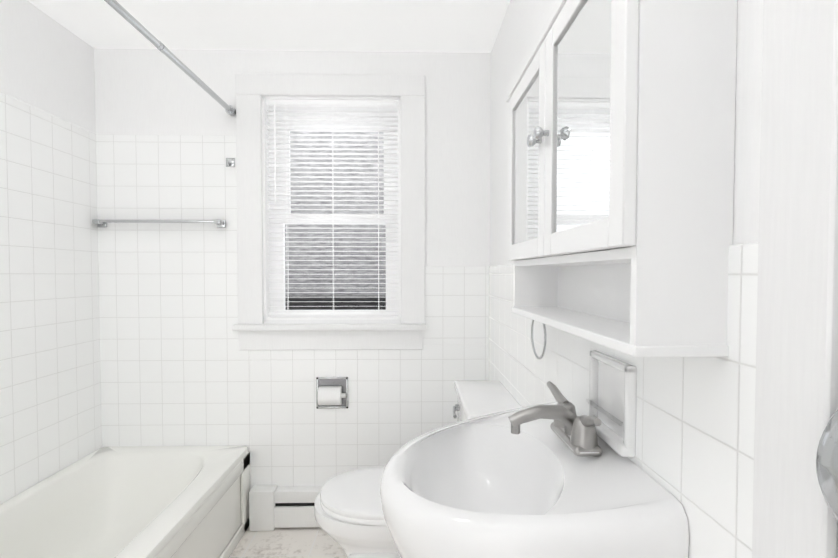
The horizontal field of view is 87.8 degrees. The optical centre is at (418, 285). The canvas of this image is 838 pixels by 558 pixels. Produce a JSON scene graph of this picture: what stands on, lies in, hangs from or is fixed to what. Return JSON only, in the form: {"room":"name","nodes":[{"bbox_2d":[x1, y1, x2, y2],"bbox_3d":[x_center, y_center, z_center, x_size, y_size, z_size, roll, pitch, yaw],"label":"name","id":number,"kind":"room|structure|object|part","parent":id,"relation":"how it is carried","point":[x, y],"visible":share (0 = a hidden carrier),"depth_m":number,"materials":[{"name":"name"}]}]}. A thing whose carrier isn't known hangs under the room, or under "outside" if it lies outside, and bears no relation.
{"room":"bathroom","nodes":[
{"label":"bathroom","id":0,"kind":"room"},
{"bbox_2d":[0,0,95,133],"bbox_3d":[-1.651,0.059,0.879,0.100,2.630,2.680,0,2,-1],"label":"wall","id":1,"kind":"structure","parent":0,"point":[47,64],"depth_m":1.89,"materials":[{"name":"paint"}]},
{"bbox_2d":[0,92,101,503],"bbox_3d":[-1.610,0.260,1.408,0.006,2.000,1.624,0,2,-1],"label":"wall tiles","id":2,"kind":"structure","parent":1,"relation":"attached to","point":[50,398],"depth_m":1.89,"materials":[{"name":"white tile"}]},
{"bbox_2d":[27,0,509,52],"bbox_3d":[-0.603,-1.207,0.919,2.000,0.100,2.580,0,2,-1],"label":"ceiling","id":3,"kind":"structure","parent":0,"point":[467,26],"depth_m":1.98,"materials":[{"name":"paint"}]},
{"bbox_2d":[229,527,346,557],"bbox_3d":[-0.603,1.322,0.987,2.000,0.100,2.580,0,2,-1],"label":"floor","id":4,"kind":"structure","parent":0,"point":[311,542],"depth_m":2.08,"materials":[{"name":"tile"}]},
{"bbox_2d":[0,445,249,557],"bbox_3d":[-1.229,1.052,1.488,0.754,0.413,1.520,0,2,-1],"label":"bathtub","id":5,"kind":"object","parent":4,"relation":"on","point":[150,502],"visible":0.94,"depth_m":1.95,"materials":[{"name":"white ceramic"}]},
{"bbox_2d":[249,485,322,530],"bbox_3d":[-0.247,1.136,2.237,1.217,0.205,0.074,0,2,-1],"label":"baseboard heater","id":6,"kind":"object","parent":4,"relation":"on","point":[272,507],"visible":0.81,"depth_m":2.20,"materials":[{"name":"paint"}]},
{"bbox_2d":[314,380,520,557],"bbox_3d":[-0.018,0.845,1.748,0.794,0.812,0.496,0,2,-1],"label":"toilet","id":7,"kind":"object","parent":4,"relation":"on","point":[349,518],"visible":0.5,"depth_m":1.63,"materials":[{"name":"white ceramic"}]},
{"bbox_2d":[380,381,688,557],"bbox_3d":[0.154,0.754,0.929,0.472,1.038,0.570,0,2,-1],"label":"pedestal sink","id":8,"kind":"object","parent":4,"relation":"on","point":[559,478],"visible":1,"depth_m":0.80,"materials":[{"name":"white ceramic"}]},
{"bbox_2d":[94,48,490,323],"bbox_3d":[-0.633,0.021,2.292,2.200,2.630,0.100,0,2,-1],"label":"wall","id":9,"kind":"structure","parent":0,"point":[147,92],"depth_m":2.22,"materials":[{"name":"paint"}]},
{"bbox_2d":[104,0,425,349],"bbox_3d":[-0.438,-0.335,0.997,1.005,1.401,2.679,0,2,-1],"label":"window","id":10,"kind":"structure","parent":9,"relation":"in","point":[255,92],"depth_m":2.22,"materials":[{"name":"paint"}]},
{"bbox_3d":[-0.917,-0.844,0.919,0.044,0.044,2.572,0,2,-1],"label":"shower rail","id":11,"kind":"part","parent":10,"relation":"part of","materials":[{"name":"silver metal"}]},
{"bbox_2d":[266,100,397,314],"bbox_3d":[-0.447,-0.401,2.257,0.674,1.111,0.040,0,2,-1],"label":"window blind","id":12,"kind":"object","parent":10,"relation":"attached to","point":[335,103],"visible":0.96,"depth_m":2.26,"materials":[{"name":"white plastic"}]},
{"bbox_3d":[-0.448,-0.394,2.304,0.705,1.140,0.052,0,2,-1],"label":"window sash","id":13,"kind":"part","parent":10,"relation":"part of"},
{"bbox_2d":[96,134,488,489],"bbox_3d":[-0.632,0.238,2.245,2.000,2.000,0.006,0,2,-1],"label":"wall tile","id":14,"kind":"structure","parent":9,"relation":"attached to","point":[179,367],"depth_m":2.24,"materials":[{"name":"white tile"}]},
{"bbox_2d":[92,219,225,227],"bbox_3d":[-1.301,-0.312,2.184,0.640,0.040,0.055,0,2,-1],"label":"towel rail","id":15,"kind":"object","parent":14,"relation":"attached to","point":[103,223],"visible":1,"depth_m":2.16,"materials":[{"name":"silver metal"}]},
{"bbox_2d":[226,158,234,166],"bbox_3d":[-0.956,-0.621,2.191,0.044,0.047,0.039,0,2,-1],"label":"robe hook","id":16,"kind":"object","parent":14,"relation":"attached to","point":[230,162],"visible":1,"depth_m":2.21,"materials":[{"name":"silver metal"}]},
{"bbox_2d":[316,377,347,408],"bbox_3d":[-0.449,0.556,2.250,0.164,0.164,0.109,0,2,-1],"label":"paper holder","id":17,"kind":"object","parent":9,"relation":"attached to","point":[331,392],"visible":1,"depth_m":2.25,"materials":[{"name":"silver metal"}]},
{"bbox_2d":[490,0,837,557],"bbox_3d":[0.448,0.058,0.927,0.100,2.630,2.680,0,2,-1],"label":"wall","id":18,"kind":"structure","parent":0,"point":[522,24],"depth_m":1.29,"materials":[{"name":"paint"}]},
{"bbox_2d":[586,350,636,456],"bbox_3d":[0.399,0.229,0.875,0.068,0.168,0.170,0,2,-1],"label":"soap dish","id":19,"kind":"object","parent":18,"relation":"attached to","point":[611,400],"visible":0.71,"depth_m":0.85,"materials":[{"name":"white ceramic"}]},
{"bbox_2d":[506,0,736,356],"bbox_3d":[0.312,-0.220,0.886,0.172,0.608,0.684,0,2,-1],"label":"upper cabinet","id":20,"kind":"object","parent":18,"relation":"attached to","point":[621,129],"visible":1,"depth_m":0.56,"materials":[{"name":"white laminate"}]},
{"bbox_2d":[488,243,757,557],"bbox_3d":[0.385,0.593,1.399,0.006,1.335,1.751,0,2,-1],"label":"wall tiles","id":21,"kind":"structure","parent":18,"relation":"attached to","point":[695,428],"depth_m":0.64,"materials":[{"name":"white tile"}]},
{"bbox_2d":[531,319,546,358],"bbox_3d":[0.366,0.143,1.288,0.034,0.150,0.139,0,2,-1],"label":"towel ring","id":22,"kind":"object","parent":21,"relation":"attached to","point":[545,341],"visible":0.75,"depth_m":1.27,"materials":[{"name":"silver metal"}]},
{"bbox_2d":[752,0,837,557],"bbox_3d":[0.409,0.170,0.100,0.016,2.250,0.823,0,2,-1],"label":"door frame","id":23,"kind":"structure","parent":18,"relation":"attached to","point":[796,395],"depth_m":0.45,"materials":[{"name":"paint"}]},
{"bbox_2d":[816,409,837,520],"bbox_3d":[0.385,0.165,0.388,0.037,0.156,0.037,0,2,-1],"label":"handle","id":24,"kind":"object","parent":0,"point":[827,463],"visible":0.98,"depth_m":0.39,"materials":[{"name":"silver metal"}]},
{"label":"outside","id":25,"kind":"structure","parent":0,"visible":0},
{"bbox_2d":[285,131,385,309],"bbox_3d":[-0.449,-0.395,2.336,0.805,1.240,0.002,0,2,-1],"label":"window glass","id":26,"kind":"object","parent":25,"point":[298,299],"depth_m":2.34,"materials":[{"name":"clear glass"}]}
]}

